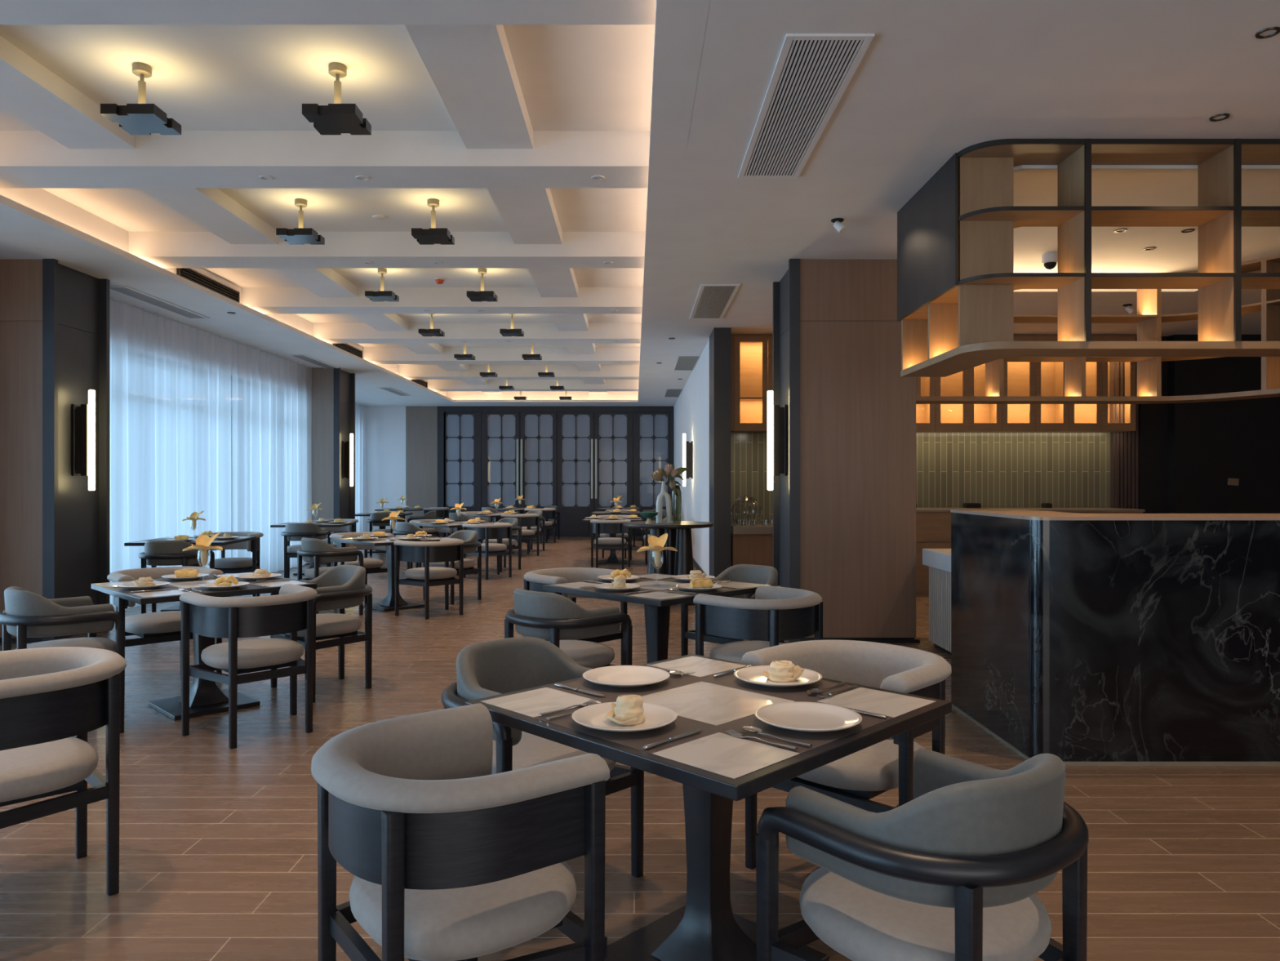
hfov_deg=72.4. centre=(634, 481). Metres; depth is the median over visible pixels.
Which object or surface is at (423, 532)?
napkin
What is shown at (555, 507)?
armchair
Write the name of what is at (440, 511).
armchair
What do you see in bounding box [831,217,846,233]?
spotlight
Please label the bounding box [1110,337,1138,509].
wall bar slats
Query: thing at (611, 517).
napkin
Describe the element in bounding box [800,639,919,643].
baseboard
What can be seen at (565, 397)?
ceiling lamp
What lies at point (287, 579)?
fork
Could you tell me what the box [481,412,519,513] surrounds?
door
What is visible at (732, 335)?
trim
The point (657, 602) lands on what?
dining table
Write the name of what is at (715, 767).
dining table
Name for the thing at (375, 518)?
armchair
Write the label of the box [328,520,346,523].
dinner plate
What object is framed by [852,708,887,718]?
knife
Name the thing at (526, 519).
armchair
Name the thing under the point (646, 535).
armchair
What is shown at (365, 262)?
recessed light
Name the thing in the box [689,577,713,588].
folded napkin
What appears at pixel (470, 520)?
napkin
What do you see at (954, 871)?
armchair
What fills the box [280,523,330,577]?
armchair
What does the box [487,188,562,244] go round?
ceiling beam
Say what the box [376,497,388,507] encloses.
napkin
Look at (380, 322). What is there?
ceiling beam
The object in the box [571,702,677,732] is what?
dinner plate
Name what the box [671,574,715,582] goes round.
dinner plate
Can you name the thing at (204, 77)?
ceiling
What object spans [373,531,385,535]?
folded napkin
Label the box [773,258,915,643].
pillar
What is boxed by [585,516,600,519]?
dinner plate
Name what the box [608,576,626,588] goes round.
rolled napkin
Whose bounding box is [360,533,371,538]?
rolled napkin
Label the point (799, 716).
dinner plate
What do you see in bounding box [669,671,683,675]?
spoon
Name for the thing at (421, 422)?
wall panel
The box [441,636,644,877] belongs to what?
armchair
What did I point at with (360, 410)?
curtain
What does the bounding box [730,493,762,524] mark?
glass jar
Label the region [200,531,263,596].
armchair
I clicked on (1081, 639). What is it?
bar counter
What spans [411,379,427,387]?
ceiling vent
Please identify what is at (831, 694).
fork
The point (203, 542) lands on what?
napkin
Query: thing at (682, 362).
ceiling vent
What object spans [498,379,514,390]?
ceiling lamp
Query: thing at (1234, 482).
wall plate
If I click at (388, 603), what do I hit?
dining table
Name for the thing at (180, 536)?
folded napkin
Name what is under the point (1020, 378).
upper cabinet
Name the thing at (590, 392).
ceiling beam
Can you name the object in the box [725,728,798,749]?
fork
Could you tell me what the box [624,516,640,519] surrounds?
dinner plate
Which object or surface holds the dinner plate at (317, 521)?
on the dining table at (326, 524)
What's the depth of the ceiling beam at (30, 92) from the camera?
5.00 m
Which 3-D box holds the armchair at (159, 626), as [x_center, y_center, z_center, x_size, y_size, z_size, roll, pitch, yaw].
[-3.218,0.990,5.958,0.576,0.776,0.646,0,0,45]
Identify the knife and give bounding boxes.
[130,588,168,592]
[554,683,605,695]
[625,590,650,594]
[643,728,702,749]
[713,664,753,676]
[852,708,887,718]
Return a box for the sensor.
[372,214,385,220]
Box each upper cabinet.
[731,336,773,432]
[915,377,934,432]
[927,363,1001,432]
[991,336,1068,432]
[1057,336,1135,432]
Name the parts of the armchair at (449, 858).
leg, leg, panel, backrest, seat, seat frame, leg, leg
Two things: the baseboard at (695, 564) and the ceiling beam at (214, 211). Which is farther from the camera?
the baseboard at (695, 564)
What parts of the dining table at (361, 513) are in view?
plate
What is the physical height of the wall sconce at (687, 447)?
0.900 m
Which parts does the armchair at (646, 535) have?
leg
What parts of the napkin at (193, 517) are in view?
stem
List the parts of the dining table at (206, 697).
plate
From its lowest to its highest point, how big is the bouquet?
0.530 m
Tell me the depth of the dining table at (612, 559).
14.72 m
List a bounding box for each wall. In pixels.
[231,345,231,557]
[365,406,405,532]
[444,412,633,535]
[674,327,730,578]
[1167,334,1279,513]
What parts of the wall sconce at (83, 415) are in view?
plate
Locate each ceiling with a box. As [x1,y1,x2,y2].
[0,0,1279,406]
[0,24,654,364]
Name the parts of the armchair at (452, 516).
backrest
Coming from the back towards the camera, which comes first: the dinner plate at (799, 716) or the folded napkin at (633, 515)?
the folded napkin at (633, 515)
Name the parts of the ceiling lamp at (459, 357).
shade plate, stem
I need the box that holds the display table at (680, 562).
[623,520,713,605]
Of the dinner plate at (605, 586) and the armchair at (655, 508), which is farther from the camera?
the armchair at (655, 508)
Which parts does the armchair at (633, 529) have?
backrest, leg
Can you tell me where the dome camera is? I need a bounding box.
[1041,252,1057,269]
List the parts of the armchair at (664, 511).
leg, arm rail, backrest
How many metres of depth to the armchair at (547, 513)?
19.61 m
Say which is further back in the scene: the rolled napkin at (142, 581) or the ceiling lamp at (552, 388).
the ceiling lamp at (552, 388)
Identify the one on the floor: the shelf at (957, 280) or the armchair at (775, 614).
the armchair at (775, 614)
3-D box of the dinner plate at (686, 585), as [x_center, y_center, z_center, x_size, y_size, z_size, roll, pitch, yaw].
[0.377,0.615,5.073,0.273,0.024,0.273,0,0,45]
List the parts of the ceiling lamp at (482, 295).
stem, shade plate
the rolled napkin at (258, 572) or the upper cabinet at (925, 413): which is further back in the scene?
the upper cabinet at (925, 413)
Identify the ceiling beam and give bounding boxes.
[0,0,656,24]
[0,35,135,148]
[0,130,649,188]
[128,231,645,267]
[137,188,278,244]
[241,287,643,313]
[271,267,358,297]
[312,322,641,343]
[349,313,408,330]
[362,346,639,364]
[399,364,639,379]
[400,343,443,354]
[404,24,533,148]
[426,379,639,391]
[435,364,468,371]
[462,379,488,384]
[480,391,502,393]
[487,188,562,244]
[526,267,577,297]
[550,313,588,330]
[564,343,595,354]
[575,364,600,371]
[582,379,604,384]
[588,391,607,393]
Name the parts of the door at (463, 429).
glass pane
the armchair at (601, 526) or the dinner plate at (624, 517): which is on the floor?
the armchair at (601, 526)
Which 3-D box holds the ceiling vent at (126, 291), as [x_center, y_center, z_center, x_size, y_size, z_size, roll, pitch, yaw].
[-5.045,-1.894,9.310,0.250,0.012,1.680,0,0,0]
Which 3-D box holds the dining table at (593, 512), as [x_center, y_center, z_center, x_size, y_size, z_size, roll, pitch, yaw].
[-0.370,1.002,17.950,0.985,0.751,0.985,0,0,0]
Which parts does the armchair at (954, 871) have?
leg, seat frame, arm rail, seat, backrest, leg, leg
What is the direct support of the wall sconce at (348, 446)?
attached to the pillar at (333, 389)
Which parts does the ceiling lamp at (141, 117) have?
shade plate, stem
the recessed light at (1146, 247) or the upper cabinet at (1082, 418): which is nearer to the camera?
the recessed light at (1146, 247)
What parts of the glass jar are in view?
lid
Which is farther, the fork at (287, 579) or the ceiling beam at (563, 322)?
the ceiling beam at (563, 322)
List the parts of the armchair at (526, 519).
backrest, leg, panel, seat frame, seat, leg, leg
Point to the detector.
(438, 280)
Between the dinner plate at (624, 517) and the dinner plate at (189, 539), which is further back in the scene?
the dinner plate at (624, 517)
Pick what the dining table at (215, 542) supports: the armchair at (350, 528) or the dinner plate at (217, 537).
the dinner plate at (217, 537)
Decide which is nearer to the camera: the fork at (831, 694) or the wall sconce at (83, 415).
the fork at (831, 694)
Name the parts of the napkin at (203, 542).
stem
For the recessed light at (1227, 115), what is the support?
in the ceiling at (935, 80)
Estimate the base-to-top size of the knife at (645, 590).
0.009 m
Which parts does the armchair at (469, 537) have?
leg, seat, leg, backrest, seat frame, arm rail, leg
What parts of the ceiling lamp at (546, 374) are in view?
stem, shade plate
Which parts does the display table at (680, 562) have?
leg, leg, leg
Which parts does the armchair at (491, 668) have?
arm rail, leg, backrest, seat, seat frame, leg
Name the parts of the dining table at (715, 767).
plate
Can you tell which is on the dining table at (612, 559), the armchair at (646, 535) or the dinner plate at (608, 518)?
the dinner plate at (608, 518)
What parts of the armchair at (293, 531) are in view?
leg, leg, seat frame, seat, backrest, arm rail, leg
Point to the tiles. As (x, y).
(953, 469)
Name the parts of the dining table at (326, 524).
plate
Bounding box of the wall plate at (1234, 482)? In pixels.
[1227,478,1239,485]
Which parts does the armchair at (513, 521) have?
seat, leg, leg, backrest, seat frame, arm rail, leg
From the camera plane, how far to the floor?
3.40 m
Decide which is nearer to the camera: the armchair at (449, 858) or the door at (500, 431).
the armchair at (449, 858)
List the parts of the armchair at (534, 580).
leg, leg, backrest, panel, seat frame, leg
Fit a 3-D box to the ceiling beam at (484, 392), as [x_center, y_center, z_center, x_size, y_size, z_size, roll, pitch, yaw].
[-3.397,-2.188,20.305,0.425,0.124,1.594,0,0,0]
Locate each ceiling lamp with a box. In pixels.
[100,62,181,134]
[275,198,324,244]
[302,62,371,134]
[364,267,399,301]
[411,198,454,244]
[418,313,444,336]
[453,343,475,359]
[466,267,497,301]
[480,364,497,377]
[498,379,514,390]
[499,313,524,336]
[514,391,527,399]
[522,343,542,359]
[537,364,555,377]
[550,379,564,390]
[559,391,572,399]
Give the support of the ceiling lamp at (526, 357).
hanging from the ceiling at (204, 77)
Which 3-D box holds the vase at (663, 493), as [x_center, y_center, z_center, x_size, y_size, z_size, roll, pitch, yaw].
[0.336,0.232,9.920,0.178,0.475,0.074,0,0,0]
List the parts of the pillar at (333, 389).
veneer panel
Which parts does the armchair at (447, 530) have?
backrest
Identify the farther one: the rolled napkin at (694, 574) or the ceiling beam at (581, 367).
the ceiling beam at (581, 367)
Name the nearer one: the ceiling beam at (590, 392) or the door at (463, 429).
the ceiling beam at (590, 392)
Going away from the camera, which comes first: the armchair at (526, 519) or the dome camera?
the dome camera
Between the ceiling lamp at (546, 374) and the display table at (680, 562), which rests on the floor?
the display table at (680, 562)
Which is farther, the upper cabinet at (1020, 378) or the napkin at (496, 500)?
the napkin at (496, 500)
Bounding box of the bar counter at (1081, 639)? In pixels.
[950,509,1279,765]
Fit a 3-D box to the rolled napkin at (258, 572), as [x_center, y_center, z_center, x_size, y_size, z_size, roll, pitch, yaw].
[-2.393,0.589,5.628,0.126,0.056,0.100,0,0,20]
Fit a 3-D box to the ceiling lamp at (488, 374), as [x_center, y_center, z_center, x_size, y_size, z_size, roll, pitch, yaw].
[-2.655,-2.083,15.970,0.280,0.315,0.280,0,0,0]
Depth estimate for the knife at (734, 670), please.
2.85 m
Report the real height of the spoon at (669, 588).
0.009 m
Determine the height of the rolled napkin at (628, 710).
0.068 m
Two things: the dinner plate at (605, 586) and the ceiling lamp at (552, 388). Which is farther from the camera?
the ceiling lamp at (552, 388)
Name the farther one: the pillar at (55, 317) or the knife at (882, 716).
the pillar at (55, 317)
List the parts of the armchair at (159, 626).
panel, leg, seat, seat frame, backrest, leg, leg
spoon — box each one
[256,577,288,581]
[546,702,600,719]
[668,588,697,593]
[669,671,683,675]
[740,725,812,746]
[807,681,846,693]
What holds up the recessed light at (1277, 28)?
in the ceiling at (935, 80)
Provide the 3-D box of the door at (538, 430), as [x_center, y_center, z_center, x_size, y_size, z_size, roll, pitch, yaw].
[-2.415,-0.190,22.040,0.916,3.115,0.140,0,0,0]
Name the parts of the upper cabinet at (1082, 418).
door, door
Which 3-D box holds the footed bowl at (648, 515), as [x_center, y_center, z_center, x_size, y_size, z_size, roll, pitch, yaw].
[0.165,0.405,9.760,0.216,0.128,0.216,0,0,0]
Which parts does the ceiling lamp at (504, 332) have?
shade plate, stem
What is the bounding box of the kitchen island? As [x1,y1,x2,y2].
[922,548,951,654]
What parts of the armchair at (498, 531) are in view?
leg, leg, backrest, seat frame, panel, seat, leg, leg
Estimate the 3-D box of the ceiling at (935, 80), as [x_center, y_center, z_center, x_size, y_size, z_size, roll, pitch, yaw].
[0.600,-2.161,9.050,17.200,0.522,26.700,0,0,0]
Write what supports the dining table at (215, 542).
on the floor
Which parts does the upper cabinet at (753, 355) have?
door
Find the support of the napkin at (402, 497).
in the wine glass
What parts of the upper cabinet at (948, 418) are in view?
door, door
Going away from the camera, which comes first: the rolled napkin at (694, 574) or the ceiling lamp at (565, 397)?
the rolled napkin at (694, 574)
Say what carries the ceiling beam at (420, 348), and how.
attached to the ceiling at (204, 77)
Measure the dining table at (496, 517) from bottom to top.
0.751 m
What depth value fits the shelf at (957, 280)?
5.06 m
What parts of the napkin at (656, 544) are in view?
stem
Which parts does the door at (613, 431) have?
handle, glass pane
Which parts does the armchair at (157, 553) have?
leg, leg, backrest, arm rail, leg, leg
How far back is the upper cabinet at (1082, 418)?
11.25 m
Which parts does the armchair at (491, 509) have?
backrest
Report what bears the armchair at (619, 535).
on the floor
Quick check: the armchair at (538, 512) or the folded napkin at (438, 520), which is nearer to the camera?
the folded napkin at (438, 520)
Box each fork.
[258,578,289,582]
[538,698,596,715]
[646,664,694,674]
[662,589,689,594]
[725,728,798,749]
[817,684,857,697]
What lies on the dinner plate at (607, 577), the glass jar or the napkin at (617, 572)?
the napkin at (617, 572)
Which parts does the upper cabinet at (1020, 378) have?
door, door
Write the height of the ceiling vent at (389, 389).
0.012 m
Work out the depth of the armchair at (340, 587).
5.75 m
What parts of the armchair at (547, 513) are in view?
backrest, panel, leg, seat frame, leg, seat, leg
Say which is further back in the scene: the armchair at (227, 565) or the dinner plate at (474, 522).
the dinner plate at (474, 522)
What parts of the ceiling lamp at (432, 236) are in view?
shade plate, stem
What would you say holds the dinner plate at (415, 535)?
on the dining table at (388, 603)
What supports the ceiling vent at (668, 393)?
in the ceiling at (935, 80)
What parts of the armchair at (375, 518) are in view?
leg, seat, backrest, arm rail, leg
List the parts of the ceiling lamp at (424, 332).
stem, shade plate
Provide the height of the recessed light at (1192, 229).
0.008 m
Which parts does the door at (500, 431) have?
glass pane, handle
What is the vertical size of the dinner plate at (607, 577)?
0.024 m
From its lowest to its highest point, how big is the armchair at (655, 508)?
0.803 m
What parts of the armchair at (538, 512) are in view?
leg, seat, backrest, seat frame, leg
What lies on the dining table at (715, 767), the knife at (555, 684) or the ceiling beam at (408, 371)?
the knife at (555, 684)
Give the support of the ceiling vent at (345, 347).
in the ceiling at (935, 80)
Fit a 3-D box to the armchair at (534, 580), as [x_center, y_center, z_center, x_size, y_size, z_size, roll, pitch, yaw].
[-0.428,0.990,5.878,0.576,0.776,0.646,0,0,45]
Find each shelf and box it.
[739,397,762,400]
[897,138,1279,377]
[915,254,1279,404]
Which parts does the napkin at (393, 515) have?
stem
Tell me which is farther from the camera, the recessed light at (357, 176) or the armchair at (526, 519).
the armchair at (526, 519)
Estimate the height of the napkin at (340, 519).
0.063 m
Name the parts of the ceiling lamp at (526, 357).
stem, shade plate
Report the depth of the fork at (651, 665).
2.90 m
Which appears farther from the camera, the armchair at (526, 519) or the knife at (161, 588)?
the armchair at (526, 519)
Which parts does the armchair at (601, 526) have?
leg, leg, seat, seat frame, backrest, panel, leg, leg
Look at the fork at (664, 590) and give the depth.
4.92 m
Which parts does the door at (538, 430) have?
handle, glass pane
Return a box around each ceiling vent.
[109,285,209,319]
[176,267,239,302]
[287,354,342,369]
[333,343,362,358]
[377,386,410,395]
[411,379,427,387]
[662,388,683,397]
[671,355,700,370]
[689,284,740,319]
[737,33,874,177]
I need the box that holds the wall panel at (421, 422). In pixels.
[405,406,437,522]
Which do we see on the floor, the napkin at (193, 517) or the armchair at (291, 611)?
the armchair at (291, 611)
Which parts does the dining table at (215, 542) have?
plate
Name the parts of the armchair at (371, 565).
leg, panel, seat, backrest, leg, seat frame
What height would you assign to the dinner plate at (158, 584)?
0.024 m
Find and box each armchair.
[0,586,124,733]
[0,646,126,895]
[106,566,223,697]
[137,540,214,613]
[179,583,317,748]
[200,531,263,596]
[270,564,372,702]
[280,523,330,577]
[297,537,363,614]
[311,702,609,960]
[314,518,358,566]
[329,532,393,596]
[366,512,403,555]
[392,521,439,578]
[393,537,463,619]
[407,510,438,536]
[408,519,455,568]
[422,506,449,537]
[422,529,481,604]
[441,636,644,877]
[446,512,483,543]
[460,511,493,522]
[462,522,511,579]
[477,517,520,571]
[481,506,504,522]
[500,513,539,556]
[504,587,632,668]
[511,510,544,552]
[524,507,555,543]
[524,567,627,665]
[542,505,559,540]
[590,519,631,569]
[595,515,631,559]
[604,509,635,546]
[640,506,656,540]
[640,509,666,546]
[643,516,672,564]
[680,564,784,656]
[693,584,822,662]
[742,639,951,868]
[755,748,1088,960]
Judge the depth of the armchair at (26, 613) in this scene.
4.68 m
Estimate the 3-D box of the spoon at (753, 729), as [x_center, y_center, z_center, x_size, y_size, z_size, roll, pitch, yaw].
[0.344,0.620,2.131,0.201,0.009,0.037,0,0,43]
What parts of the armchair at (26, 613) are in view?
leg, leg, backrest, arm rail, seat, leg, leg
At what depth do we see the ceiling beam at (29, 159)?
5.59 m
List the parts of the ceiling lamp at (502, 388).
shade plate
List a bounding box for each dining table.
[91,572,316,719]
[124,536,256,611]
[270,521,355,574]
[330,534,443,611]
[355,512,413,552]
[374,507,423,521]
[413,520,494,573]
[463,512,524,553]
[465,653,951,960]
[494,507,536,542]
[542,573,772,662]
[582,517,642,564]
[591,511,639,549]
[596,507,639,510]
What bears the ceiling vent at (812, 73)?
in the ceiling at (935, 80)
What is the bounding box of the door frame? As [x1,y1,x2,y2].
[437,406,674,536]
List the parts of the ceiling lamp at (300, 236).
shade plate, stem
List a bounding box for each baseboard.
[693,558,704,573]
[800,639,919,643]
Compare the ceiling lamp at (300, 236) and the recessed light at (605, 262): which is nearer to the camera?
the ceiling lamp at (300, 236)
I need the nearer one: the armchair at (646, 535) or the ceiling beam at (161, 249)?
the ceiling beam at (161, 249)
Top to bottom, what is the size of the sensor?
0.020 m
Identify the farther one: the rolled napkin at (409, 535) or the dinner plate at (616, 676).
the rolled napkin at (409, 535)
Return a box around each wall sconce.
[71,389,95,490]
[342,433,353,486]
[682,433,693,485]
[767,390,786,489]
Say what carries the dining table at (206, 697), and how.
on the floor
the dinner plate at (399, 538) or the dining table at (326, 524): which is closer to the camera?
the dinner plate at (399, 538)
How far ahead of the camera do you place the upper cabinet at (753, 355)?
11.59 m
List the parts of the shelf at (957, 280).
post, post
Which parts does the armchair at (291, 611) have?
leg, leg, panel, seat frame, backrest, seat, leg, leg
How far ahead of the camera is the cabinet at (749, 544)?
10.86 m
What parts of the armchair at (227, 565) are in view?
leg, seat, backrest, seat frame, panel, leg, leg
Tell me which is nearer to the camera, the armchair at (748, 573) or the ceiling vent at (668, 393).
the armchair at (748, 573)
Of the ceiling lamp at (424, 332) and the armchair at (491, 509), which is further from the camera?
the armchair at (491, 509)
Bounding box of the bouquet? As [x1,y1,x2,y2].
[650,463,688,497]
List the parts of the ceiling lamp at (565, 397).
shade plate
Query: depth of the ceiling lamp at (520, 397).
20.35 m
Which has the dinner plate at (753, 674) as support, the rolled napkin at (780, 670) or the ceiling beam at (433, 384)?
the rolled napkin at (780, 670)
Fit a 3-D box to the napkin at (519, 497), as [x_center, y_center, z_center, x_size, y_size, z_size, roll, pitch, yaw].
[-2.647,0.416,20.305,0.179,0.200,0.198,0,0,40]
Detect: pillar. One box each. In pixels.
[0,258,109,642]
[306,367,355,564]
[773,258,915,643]
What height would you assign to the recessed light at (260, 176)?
0.008 m
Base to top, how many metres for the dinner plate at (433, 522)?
0.024 m
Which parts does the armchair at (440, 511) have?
backrest, panel, leg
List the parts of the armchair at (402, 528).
leg, backrest, arm rail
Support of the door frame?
attached to the wall at (445, 412)
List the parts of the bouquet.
blade, blade, blade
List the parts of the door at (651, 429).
glass pane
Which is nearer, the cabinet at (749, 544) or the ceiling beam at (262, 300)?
the ceiling beam at (262, 300)
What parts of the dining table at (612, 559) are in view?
plate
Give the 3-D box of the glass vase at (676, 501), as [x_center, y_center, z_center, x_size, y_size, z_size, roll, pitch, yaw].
[0.482,0.254,9.930,0.111,0.430,0.108,0,0,0]
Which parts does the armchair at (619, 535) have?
backrest, seat, leg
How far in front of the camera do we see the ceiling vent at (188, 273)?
9.28 m
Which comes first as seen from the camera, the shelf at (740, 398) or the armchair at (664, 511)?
the shelf at (740, 398)
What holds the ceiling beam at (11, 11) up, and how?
attached to the ceiling at (204, 77)
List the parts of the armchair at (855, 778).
leg, seat frame, backrest, seat, leg, panel, leg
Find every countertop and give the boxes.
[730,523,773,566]
[915,507,1145,511]
[915,507,1145,592]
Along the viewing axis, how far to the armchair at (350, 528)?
14.08 m
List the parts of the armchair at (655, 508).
backrest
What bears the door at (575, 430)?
in the wall at (445, 412)
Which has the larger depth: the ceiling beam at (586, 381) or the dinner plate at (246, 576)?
the ceiling beam at (586, 381)
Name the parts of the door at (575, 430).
glass pane, handle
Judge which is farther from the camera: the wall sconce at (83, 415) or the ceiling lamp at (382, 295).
the ceiling lamp at (382, 295)
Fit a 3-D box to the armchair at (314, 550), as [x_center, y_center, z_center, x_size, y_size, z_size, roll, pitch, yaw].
[-3.189,0.977,9.089,0.629,0.803,0.573,0,0,45]
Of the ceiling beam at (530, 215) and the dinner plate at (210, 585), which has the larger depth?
the ceiling beam at (530, 215)
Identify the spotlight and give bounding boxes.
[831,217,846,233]
[1122,303,1134,314]
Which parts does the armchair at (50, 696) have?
seat, panel, seat frame, backrest, leg, leg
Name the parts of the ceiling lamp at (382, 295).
shade plate, stem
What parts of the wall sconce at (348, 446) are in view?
plate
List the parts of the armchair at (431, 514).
backrest, arm rail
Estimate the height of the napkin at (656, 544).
0.200 m
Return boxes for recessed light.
[258,175,273,180]
[355,175,369,180]
[364,261,373,264]
[591,175,604,180]
[603,261,613,264]
[1113,228,1127,232]
[1143,247,1155,250]
[1181,228,1195,232]
[1208,113,1229,121]
[1254,26,1279,39]
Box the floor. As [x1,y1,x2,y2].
[0,535,1279,960]
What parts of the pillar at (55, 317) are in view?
veneer panel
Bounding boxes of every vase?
[656,480,671,523]
[671,484,681,523]
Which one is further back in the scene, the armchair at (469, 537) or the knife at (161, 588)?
the armchair at (469, 537)
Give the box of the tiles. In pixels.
[730,432,1110,523]
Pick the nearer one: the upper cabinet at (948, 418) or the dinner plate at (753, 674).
the dinner plate at (753, 674)
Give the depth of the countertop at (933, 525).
10.82 m
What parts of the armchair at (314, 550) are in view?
leg, seat frame, leg, seat, backrest, arm rail, leg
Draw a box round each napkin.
[133,576,155,586]
[173,534,189,539]
[174,568,199,577]
[182,510,205,528]
[182,532,222,565]
[200,530,213,535]
[213,574,238,586]
[222,533,232,537]
[251,568,271,577]
[304,520,313,523]
[306,502,321,515]
[333,518,342,521]
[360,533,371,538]
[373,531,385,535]
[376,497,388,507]
[382,510,404,528]
[398,495,407,503]
[405,533,416,538]
[415,530,426,535]
[435,519,444,522]
[449,502,466,515]
[467,519,476,522]
[490,497,502,508]
[514,495,524,503]
[604,694,645,725]
[608,515,617,518]
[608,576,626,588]
[609,497,622,506]
[610,568,631,578]
[629,514,637,517]
[636,533,677,566]
[686,569,706,578]
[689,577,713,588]
[763,660,804,681]
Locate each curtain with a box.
[109,297,231,610]
[231,339,311,572]
[355,403,365,532]
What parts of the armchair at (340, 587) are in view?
leg, leg, seat frame, arm rail, seat, backrest, leg, leg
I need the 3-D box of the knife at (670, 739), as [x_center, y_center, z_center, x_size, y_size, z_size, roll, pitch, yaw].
[0.098,0.622,2.123,0.017,0.009,0.215,0,0,43]
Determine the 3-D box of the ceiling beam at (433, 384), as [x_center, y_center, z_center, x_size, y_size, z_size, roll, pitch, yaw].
[-2.115,-2.132,19.300,4.832,0.235,0.420,0,0,0]
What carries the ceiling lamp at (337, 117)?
hanging from the ceiling at (204, 77)
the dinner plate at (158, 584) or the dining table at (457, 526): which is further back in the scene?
the dining table at (457, 526)
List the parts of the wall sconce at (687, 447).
plate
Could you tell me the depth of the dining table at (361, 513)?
17.00 m
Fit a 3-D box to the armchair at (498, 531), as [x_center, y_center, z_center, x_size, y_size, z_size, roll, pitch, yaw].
[-2.082,0.990,12.632,0.576,0.776,0.646,0,0,45]
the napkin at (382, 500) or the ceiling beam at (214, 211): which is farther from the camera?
the napkin at (382, 500)
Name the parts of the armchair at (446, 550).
leg, leg, backrest, seat frame, panel, seat, leg, leg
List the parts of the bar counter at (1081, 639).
trim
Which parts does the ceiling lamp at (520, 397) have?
shade plate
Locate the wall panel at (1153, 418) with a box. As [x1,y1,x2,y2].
[1138,336,1167,513]
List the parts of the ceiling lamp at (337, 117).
shade plate, stem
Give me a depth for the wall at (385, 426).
22.10 m
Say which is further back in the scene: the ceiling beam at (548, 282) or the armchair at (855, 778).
the ceiling beam at (548, 282)
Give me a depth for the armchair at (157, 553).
8.55 m
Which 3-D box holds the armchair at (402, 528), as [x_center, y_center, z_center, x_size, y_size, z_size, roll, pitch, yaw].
[-3.189,0.977,12.659,0.629,0.803,0.573,0,0,45]
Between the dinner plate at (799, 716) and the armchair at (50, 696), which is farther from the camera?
the armchair at (50, 696)
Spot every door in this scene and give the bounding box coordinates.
[445,412,481,535]
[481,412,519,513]
[520,412,556,535]
[556,412,594,535]
[594,412,632,535]
[633,412,669,535]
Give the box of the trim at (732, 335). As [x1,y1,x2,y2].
[730,333,1137,432]
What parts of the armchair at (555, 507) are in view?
backrest, leg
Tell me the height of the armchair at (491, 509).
0.803 m
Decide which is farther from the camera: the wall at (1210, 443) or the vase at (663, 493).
the wall at (1210, 443)
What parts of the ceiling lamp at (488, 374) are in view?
stem, shade plate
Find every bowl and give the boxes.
[639,511,658,524]
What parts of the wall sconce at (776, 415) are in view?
plate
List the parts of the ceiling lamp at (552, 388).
shade plate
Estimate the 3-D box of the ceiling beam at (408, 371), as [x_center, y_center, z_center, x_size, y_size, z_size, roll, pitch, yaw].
[-2.115,-2.132,17.050,4.832,0.235,0.420,0,0,0]
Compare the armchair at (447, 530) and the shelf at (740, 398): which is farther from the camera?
the armchair at (447, 530)
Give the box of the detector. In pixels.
[434,277,444,284]
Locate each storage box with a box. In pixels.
[963,502,981,507]
[1041,502,1052,507]
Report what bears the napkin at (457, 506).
in the wine glass
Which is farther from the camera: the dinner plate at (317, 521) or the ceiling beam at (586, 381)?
the ceiling beam at (586, 381)
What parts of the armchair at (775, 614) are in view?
leg, seat, backrest, panel, leg, leg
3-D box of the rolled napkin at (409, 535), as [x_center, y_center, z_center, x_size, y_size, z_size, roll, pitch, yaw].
[-2.395,0.589,9.380,0.100,0.056,0.126,0,0,20]
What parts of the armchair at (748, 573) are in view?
leg, seat frame, backrest, arm rail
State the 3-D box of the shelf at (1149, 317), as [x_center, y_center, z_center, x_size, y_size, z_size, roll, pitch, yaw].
[4.527,-1.319,7.768,4.092,1.162,1.344,0,0,26]
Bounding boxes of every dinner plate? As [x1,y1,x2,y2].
[117,581,169,589]
[161,573,208,580]
[166,537,195,541]
[199,581,249,589]
[214,536,239,539]
[235,573,281,580]
[311,520,329,522]
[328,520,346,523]
[352,537,378,540]
[369,534,391,537]
[396,537,422,540]
[413,534,432,537]
[430,521,448,524]
[462,521,479,524]
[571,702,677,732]
[582,665,670,687]
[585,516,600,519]
[594,582,640,591]
[597,574,640,582]
[604,517,620,519]
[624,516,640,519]
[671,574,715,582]
[675,582,722,591]
[733,665,822,687]
[754,701,862,732]
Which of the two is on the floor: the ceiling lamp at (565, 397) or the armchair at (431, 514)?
the armchair at (431, 514)
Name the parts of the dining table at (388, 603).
plate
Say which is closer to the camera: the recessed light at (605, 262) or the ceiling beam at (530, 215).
the ceiling beam at (530, 215)
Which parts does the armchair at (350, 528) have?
backrest, leg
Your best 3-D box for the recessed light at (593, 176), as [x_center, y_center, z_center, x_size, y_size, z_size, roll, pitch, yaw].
[-0.240,-2.013,5.800,0.090,0.008,0.090,0,0,0]
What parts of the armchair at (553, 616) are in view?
leg, leg, backrest, arm rail, seat, seat frame, leg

